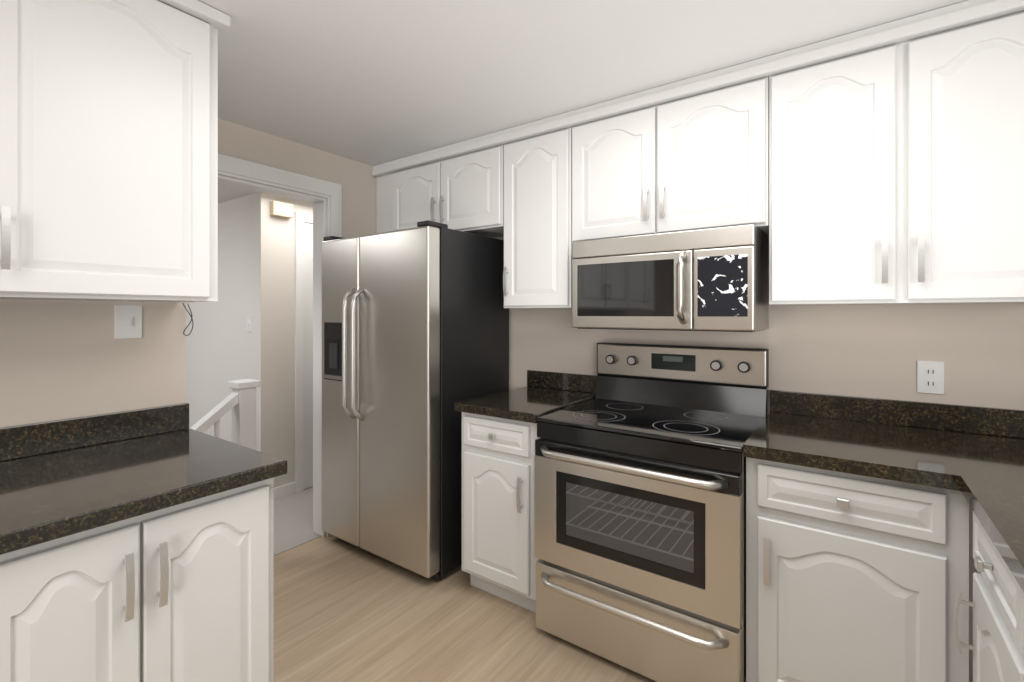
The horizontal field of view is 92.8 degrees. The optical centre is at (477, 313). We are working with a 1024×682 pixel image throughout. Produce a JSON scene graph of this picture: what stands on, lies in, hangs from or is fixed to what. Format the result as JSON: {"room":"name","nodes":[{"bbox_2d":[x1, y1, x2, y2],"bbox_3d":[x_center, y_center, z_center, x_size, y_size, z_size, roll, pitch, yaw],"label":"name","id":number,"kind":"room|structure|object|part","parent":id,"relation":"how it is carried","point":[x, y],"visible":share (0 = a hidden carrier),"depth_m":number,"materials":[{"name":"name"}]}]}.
{"room":"kitchen","nodes":[
{"label":"kitchen","id":0,"kind":"room"},
{"bbox_2d":[0,299,185,427],"bbox_3d":[-2.229,0.181,0.857,0.656,2.318,2.908,0,0,37],"label":"wall","id":1,"kind":"structure","parent":0,"point":[60,359],"depth_m":1.57,"materials":[{"name":"beige paint"}]},
{"bbox_2d":[0,0,230,301],"bbox_3d":[-1.519,-0.509,0.939,0.358,0.934,1.904,0,0,37],"label":"upper cabinet","id":2,"kind":"object","parent":1,"relation":"attached to","point":[108,150],"visible":1,"depth_m":1.35,"materials":[{"name":"white paint"}]},
{"bbox_3d":[-1.138,-0.182,1.171,0.036,0.150,0.016,0,0,37],"label":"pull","id":3,"kind":"part","parent":2,"relation":"part of","materials":[{"name":"silver metal"}]},
{"bbox_3d":[-1.404,-0.957,0.851,0.050,0.038,1.904,0,0,37],"label":"crown","id":4,"kind":"part","parent":2,"relation":"part of","materials":[{"name":"white paint"}]},
{"bbox_2d":[183,303,192,335],"bbox_3d":[-1.060,0.020,1.784,0.013,0.121,0.036,0,0,37],"label":"cord","id":5,"kind":"object","parent":2,"relation":"hanging from","point":[190,321],"visible":1,"depth_m":1.79,"materials":[{"name":"grey plastic"}]},
{"bbox_2d":[114,305,141,338],"bbox_3d":[-1.189,0.027,1.660,0.016,0.114,0.079,0,0,37],"label":"light switch","id":6,"kind":"object","parent":1,"relation":"attached to","point":[127,321],"visible":1,"depth_m":1.66,"materials":[{"name":"white plastic"}]},
{"bbox_2d":[186,192,260,451],"bbox_3d":[-2.349,0.181,4.220,2.260,2.318,0.251,0,0,37],"label":"wall","id":7,"kind":"structure","parent":0,"point":[223,347],"depth_m":3.71,"materials":[{"name":"white paint"}]},
{"bbox_2d":[246,316,251,331],"bbox_3d":[-1.655,0.072,3.519,0.075,0.115,0.016,0,0,37],"label":"light switch","id":8,"kind":"object","parent":7,"relation":"attached to","point":[248,323],"visible":1,"depth_m":3.51,"materials":[{"name":"white plastic"}]},
{"bbox_2d":[273,482,295,499],"bbox_3d":[-1.620,1.297,4.608,2.944,0.085,1.797,0,0,37],"label":"baseboard","id":9,"kind":"structure","parent":7,"relation":"attached to","point":[284,490],"depth_m":3.56,"materials":[{"name":"white paint"}]},
{"bbox_2d":[218,184,256,203],"bbox_3d":[-2.814,-0.972,3.052,2.944,0.213,5.920,0,0,37],"label":"ceiling","id":10,"kind":"structure","parent":0,"point":[226,193],"depth_m":3.46,"materials":[{"name":"white paint"}]},
{"bbox_2d":[261,192,312,488],"bbox_3d":[-1.027,0.181,4.166,0.103,2.318,1.776,0,0,37],"label":"wall","id":11,"kind":"structure","parent":0,"point":[276,336],"depth_m":3.54,"materials":[{"name":"beige paint"}]},
{"bbox_2d":[270,201,292,218],"bbox_3d":[-1.418,-0.755,3.528,0.051,0.100,0.155,0,0,37],"label":"door chime","id":12,"kind":"object","parent":11,"relation":"attached to","point":[281,209],"visible":1,"depth_m":3.50,"materials":[{"name":"beige plastic"}]},
{"bbox_2d":[295,212,312,492],"bbox_3d":[-1.080,0.287,4.000,0.020,2.105,0.915,0,0,37],"label":"door frame","id":13,"kind":"structure","parent":11,"relation":"attached to","point":[301,218],"depth_m":3.68,"materials":[{"name":"white paint"}]},
{"bbox_2d":[218,118,375,237],"bbox_3d":[-1.046,0.181,2.848,0.110,2.318,1.692,0,0,37],"label":"wall","id":14,"kind":"structure","parent":0,"point":[356,180],"depth_m":2.88,"materials":[{"name":"beige paint"}]},
{"bbox_2d":[218,153,341,536],"bbox_3d":[-1.323,0.271,2.464,0.137,2.137,1.445,0,0,37],"label":"door frame","id":15,"kind":"structure","parent":14,"relation":"attached to","point":[327,211],"depth_m":2.93,"materials":[{"name":"white paint"}]},
{"bbox_2d":[273,487,321,556],"bbox_3d":[-2.778,1.388,3.025,3.034,0.104,5.920,0,0,37],"label":"floor","id":16,"kind":"structure","parent":0,"point":[292,521],"depth_m":3.13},
{"bbox_2d":[190,379,259,449],"bbox_3d":[-1.802,1.452,1.860,0.120,2.194,1.960,0,0,37],"label":"stair railing","id":17,"kind":"object","parent":16,"relation":"on","point":[240,400],"visible":0.25,"depth_m":2.54,"materials":[{"name":"white paint"}]},
{"bbox_2d":[273,536,655,681],"bbox_3d":[-0.501,1.390,0.598,3.533,0.100,4.840,0,0,37],"label":"floor","id":18,"kind":"structure","parent":0,"point":[344,611],"depth_m":2.06,"materials":[{"name":"brown wood"}]},
{"bbox_2d":[0,403,286,681],"bbox_3d":[-1.393,0.835,0.852,0.672,1.010,1.918,0,0,37],"label":"base cabinet","id":19,"kind":"object","parent":18,"relation":"on","point":[136,545],"visible":1,"depth_m":1.21,"materials":[{"name":"white paint"}]},
{"bbox_3d":[-0.884,0.856,1.039,0.019,0.723,0.278,0,0,37],"label":"door","id":20,"kind":"part","parent":19,"relation":"part of","materials":[{"name":"white paint"}]},
{"bbox_3d":[-0.796,0.620,1.108,0.036,0.150,0.016,0,0,37],"label":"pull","id":21,"kind":"part","parent":19,"relation":"part of","materials":[{"name":"silver metal"}]},
{"bbox_3d":[-0.754,0.620,1.163,0.036,0.150,0.016,0,0,37],"label":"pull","id":22,"kind":"part","parent":19,"relation":"part of","materials":[{"name":"silver metal"}]},
{"bbox_3d":[-0.699,0.856,1.280,0.019,0.723,0.313,0,0,37],"label":"door","id":23,"kind":"part","parent":19,"relation":"part of","materials":[{"name":"white paint"}]},
{"bbox_2d":[322,220,508,580],"bbox_3d":[-0.390,0.442,2.848,0.869,1.792,0.774,0,0,37],"label":"fridge","id":24,"kind":"object","parent":18,"relation":"on","point":[415,334],"visible":0.98,"depth_m":2.53,"materials":[{"name":"silver metal"}]},
{"bbox_3d":[-0.819,0.104,2.780,0.170,0.088,0.004,0,0,37],"label":"dispenser panel","id":25,"kind":"part","parent":24,"relation":"part of","materials":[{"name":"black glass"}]},
{"bbox_3d":[-0.817,0.214,2.783,0.190,0.332,0.006,0,0,37],"label":"dispenser frame","id":26,"kind":"part","parent":24,"relation":"part of","materials":[{"name":"black plastic"}]},
{"bbox_3d":[-0.759,0.425,2.797,0.340,1.706,0.091,0,0,37],"label":"door","id":27,"kind":"part","parent":24,"relation":"part of","materials":[{"name":"silver metal"}]},
{"bbox_3d":[-0.414,0.425,2.532,0.519,1.706,0.091,0,0,37],"label":"door","id":28,"kind":"part","parent":24,"relation":"part of","materials":[{"name":"silver metal"}]},
{"bbox_2d":[455,370,597,612],"bbox_3d":[0.271,0.835,2.458,0.453,1.010,0.702,0,0,37],"label":"base cabinet","id":29,"kind":"object","parent":18,"relation":"on","point":[499,438],"visible":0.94,"depth_m":2.23,"materials":[{"name":"white paint"}]},
{"bbox_3d":[0.069,0.554,2.201,0.030,0.026,0.026,0,0,37],"label":"knob","id":30,"kind":"part","parent":29,"relation":"part of","materials":[{"name":"silver metal"}]},
{"bbox_3d":[0.082,0.554,2.219,0.362,0.135,0.019,0,0,37],"label":"drawer","id":31,"kind":"part","parent":29,"relation":"part of","materials":[{"name":"white paint"}]},
{"bbox_3d":[0.082,0.937,2.219,0.362,0.561,0.019,0,0,37],"label":"door","id":32,"kind":"part","parent":29,"relation":"part of","materials":[{"name":"white paint"}]},
{"bbox_3d":[0.185,0.782,2.105,0.016,0.150,0.036,0,0,37],"label":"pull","id":33,"kind":"part","parent":29,"relation":"part of","materials":[{"name":"silver metal"}]},
{"bbox_2d":[455,386,597,423],"bbox_3d":[0.277,0.445,2.465,0.453,0.040,0.682,0,0,37],"label":"countertop","id":34,"kind":"structure","parent":29,"relation":"on","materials":[{"name":"stone"}]},
{"bbox_2d":[534,342,768,681],"bbox_3d":[0.730,0.745,2.044,0.774,1.190,0.746,0,0,37],"label":"range","id":35,"kind":"object","parent":18,"relation":"on","point":[639,506],"visible":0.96,"depth_m":1.82,"materials":[{"name":"silver metal"}]},
{"bbox_3d":[0.547,0.780,1.805,0.484,0.214,0.004,0,0,37],"label":"door glass","id":36,"kind":"part","parent":35,"relation":"part of","materials":[{"name":"black glass"}]},
{"bbox_3d":[0.527,1.080,1.780,0.701,0.027,0.075,0,0,37],"label":"drawer handle","id":37,"kind":"part","parent":35,"relation":"part of","materials":[{"name":"silver metal"}]},
{"bbox_3d":[0.526,0.557,1.778,0.701,0.027,0.075,0,0,37],"label":"door handle","id":38,"kind":"part","parent":35,"relation":"part of","materials":[{"name":"silver metal"}]},
{"bbox_3d":[0.558,1.173,1.820,0.764,0.277,0.043,0,0,37],"label":"drawer","id":39,"kind":"part","parent":35,"relation":"part of","materials":[{"name":"silver metal"}]},
{"bbox_3d":[0.556,0.802,1.818,0.764,0.425,0.048,0,0,37],"label":"door frame","id":40,"kind":"part","parent":35,"relation":"part of","materials":[{"name":"silver metal"}]},
{"bbox_2d":[536,397,767,452],"bbox_3d":[0.736,0.443,2.052,0.774,0.018,0.595,0,0,37],"label":"cooktop","id":41,"kind":"object","parent":35,"relation":"in","point":[708,429],"depth_m":1.96,"materials":[{"name":"black glass"}]},
{"bbox_3d":[0.928,0.233,2.303,0.762,0.154,0.012,0,0,37],"label":"backguard panel","id":42,"kind":"part","parent":35,"relation":"part of","materials":[{"name":"silver metal"}]},
{"bbox_3d":[0.943,0.233,2.321,0.770,0.166,0.047,0,0,37],"label":"backguard trim","id":43,"kind":"part","parent":35,"relation":"part of","materials":[{"name":"black plastic"}]},
{"bbox_2d":[746,458,962,681],"bbox_3d":[1.288,0.903,1.699,0.524,0.874,0.662,0,0,37],"label":"base cabinet","id":44,"kind":"object","parent":18,"relation":"on","point":[857,539],"depth_m":1.43,"materials":[{"name":"white paint"}]},
{"bbox_3d":[0.918,0.782,1.542,0.016,0.150,0.036,0,0,37],"label":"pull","id":45,"kind":"part","parent":44,"relation":"part of","materials":[{"name":"silver metal"}]},
{"bbox_3d":[1.075,0.554,1.429,0.030,0.026,0.026,0,0,37],"label":"knob","id":46,"kind":"part","parent":44,"relation":"part of","materials":[{"name":"silver metal"}]},
{"bbox_3d":[1.088,0.554,1.447,0.446,0.135,0.019,0,0,37],"label":"drawer","id":47,"kind":"part","parent":44,"relation":"part of","materials":[{"name":"white paint"}]},
{"bbox_3d":[1.088,0.937,1.447,0.446,0.561,0.019,0,0,37],"label":"door","id":48,"kind":"part","parent":44,"relation":"part of","materials":[{"name":"white paint"}]},
{"bbox_2d":[743,410,1023,493],"bbox_3d":[1.533,0.445,1.502,1.158,0.040,0.682,0,0,37],"label":"countertop","id":49,"kind":"structure","parent":44,"relation":"on","point":[913,455],"depth_m":1.52,"materials":[{"name":"black stone"}]},
{"bbox_2d":[963,502,1006,681],"bbox_3d":[1.383,0.903,0.878,0.632,0.874,0.467,0,0,37],"label":"base cabinet","id":50,"kind":"object","parent":18,"relation":"on","point":[989,604],"depth_m":1.13,"materials":[{"name":"white paint"}]},
{"bbox_3d":[1.230,0.782,1.227,0.036,0.150,0.016,0,0,37],"label":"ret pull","id":51,"kind":"part","parent":50,"relation":"part of","materials":[{"name":"silver metal"}]},
{"bbox_3d":[1.118,0.554,1.073,0.026,0.026,0.030,0,0,37],"label":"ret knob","id":52,"kind":"part","parent":50,"relation":"part of","materials":[{"name":"silver metal"}]},
{"bbox_2d":[959,474,1023,597],"bbox_3d":[0.732,0.445,0.041,0.651,0.040,2.612,0,0,37],"label":"countertop","id":53,"kind":"structure","parent":50,"relation":"on","point":[998,507],"depth_m":1.05,"materials":[{"name":"black stone"}]},
{"bbox_3d":[1.136,0.554,1.059,0.019,0.135,0.440,0,0,37],"label":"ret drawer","id":54,"kind":"part","parent":50,"relation":"part of","materials":[{"name":"white paint"}]},
{"bbox_3d":[1.136,0.937,1.059,0.019,0.561,0.440,0,0,37],"label":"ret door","id":55,"kind":"part","parent":50,"relation":"part of","materials":[{"name":"white paint"}]},
{"bbox_2d":[1007,574,1023,681],"bbox_3d":[0.964,0.903,0.331,0.632,0.874,0.910,0,0,37],"label":"base cabinet","id":56,"kind":"object","parent":18,"relation":"on","point":[1015,601],"depth_m":0.93,"materials":[{"name":"white paint"}]},
{"bbox_3d":[0.859,0.554,0.698,0.019,0.135,0.440,0,0,37],"label":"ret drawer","id":57,"kind":"part","parent":56,"relation":"part of","materials":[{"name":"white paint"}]},
{"bbox_2d":[198,0,966,165],"bbox_3d":[-0.537,-1.028,0.625,3.623,0.100,4.840,0,0,37],"label":"ceiling","id":58,"kind":"structure","parent":0,"point":[373,82],"depth_m":1.83,"materials":[{"name":"white paint"}]},
{"bbox_2d":[496,236,1023,681],"bbox_3d":[0.899,0.181,2.497,3.623,2.318,0.120,0,0,37],"label":"wall","id":59,"kind":"structure","parent":0,"point":[875,351],"depth_m":1.94,"materials":[{"name":"beige paint"}]},
{"bbox_2d":[372,131,499,237],"bbox_3d":[-0.181,-0.725,3.040,1.020,0.502,0.322,0,0,37],"label":"upper cabinet","id":60,"kind":"object","parent":59,"relation":"attached to","point":[457,185],"depth_m":2.83,"materials":[{"name":"white paint"}]},
{"bbox_3d":[0.521,-0.930,2.297,3.039,0.040,0.043,0,0,37],"label":"crown","id":61,"kind":"part","parent":60,"relation":"part of","materials":[{"name":"white paint"}]},
{"bbox_2d":[496,113,572,308],"bbox_3d":[0.386,-0.504,2.605,0.399,0.944,0.322,0,0,37],"label":"upper cabinet","id":62,"kind":"object","parent":59,"relation":"attached to","point":[537,272],"depth_m":2.48,"materials":[{"name":"white paint"}]},
{"bbox_3d":[0.152,-0.171,2.559,0.016,0.150,0.036,0,0,37],"label":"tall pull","id":63,"kind":"part","parent":62,"relation":"part of","materials":[{"name":"silver metal"}]},
{"bbox_3d":[0.294,-0.470,2.484,0.377,0.858,0.019,0,0,37],"label":"tall door","id":64,"kind":"part","parent":62,"relation":"part of","materials":[{"name":"white paint"}]},
{"bbox_2d":[564,55,771,247],"bbox_3d":[0.875,-0.658,2.230,0.825,0.635,0.322,0,0,37],"label":"upper cabinet","id":65,"kind":"object","parent":59,"relation":"attached to","point":[693,153],"depth_m":2.06,"materials":[{"name":"white paint"}]},
{"bbox_2d":[572,224,768,331],"bbox_3d":[0.838,-0.133,2.168,0.741,0.403,0.470,0,0,37],"label":"microwave","id":66,"kind":"object","parent":65,"relation":"attached to","point":[713,279],"visible":1,"depth_m":1.99,"materials":[{"name":"silver metal"}]},
{"bbox_3d":[0.654,-0.096,2.105,0.526,0.317,0.029,0,0,37],"label":"door","id":67,"kind":"part","parent":66,"relation":"part of","materials":[{"name":"silver metal"}]},
{"bbox_3d":[0.812,-0.106,1.933,0.028,0.295,0.066,0,0,37],"label":"handle","id":68,"kind":"part","parent":66,"relation":"part of","materials":[{"name":"silver metal"}]},
{"bbox_3d":[0.940,-0.107,1.868,0.175,0.234,0.005,0,0,37],"label":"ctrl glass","id":69,"kind":"part","parent":66,"relation":"part of","materials":[{"name":"black glass"}]},
{"bbox_2d":[764,0,1023,304],"bbox_3d":[1.522,-0.507,1.734,0.797,0.938,0.322,0,0,37],"label":"upper cabinet","id":70,"kind":"object","parent":59,"relation":"attached to","point":[881,164],"depth_m":1.62,"materials":[{"name":"white paint"}]},
{"bbox_3d":[1.262,-0.473,1.742,0.360,0.852,0.019,0,0,37],"label":"door","id":71,"kind":"part","parent":70,"relation":"part of","materials":[{"name":"white paint"}]},
{"bbox_3d":[1.364,-0.177,1.629,0.016,0.150,0.036,0,0,37],"label":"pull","id":72,"kind":"part","parent":70,"relation":"part of","materials":[{"name":"silver metal"}]},
{"bbox_3d":[1.436,-0.177,1.574,0.016,0.150,0.036,0,0,37],"label":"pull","id":73,"kind":"part","parent":70,"relation":"part of","materials":[{"name":"silver metal"}]},
{"bbox_3d":[1.571,-0.473,1.505,0.360,0.852,0.019,0,0,37],"label":"door","id":74,"kind":"part","parent":70,"relation":"part of","materials":[{"name":"white paint"}]},
{"bbox_2d":[771,390,1023,437],"bbox_3d":[1.735,0.377,1.764,1.158,0.094,0.021,0,0,37],"label":"backsplash","id":75,"kind":"structure","parent":59,"relation":"attached to","point":[1009,423],"depth_m":1.84,"materials":[{"name":"black stone"}]},
{"bbox_2d":[917,361,943,393],"bbox_3d":[1.688,0.236,1.811,0.074,0.120,0.008,0,0,37],"label":"electrical outlet","id":76,"kind":"object","parent":59,"relation":"attached to","point":[930,376],"visible":1,"depth_m":1.81,"materials":[{"name":"white plastic"}]}
]}

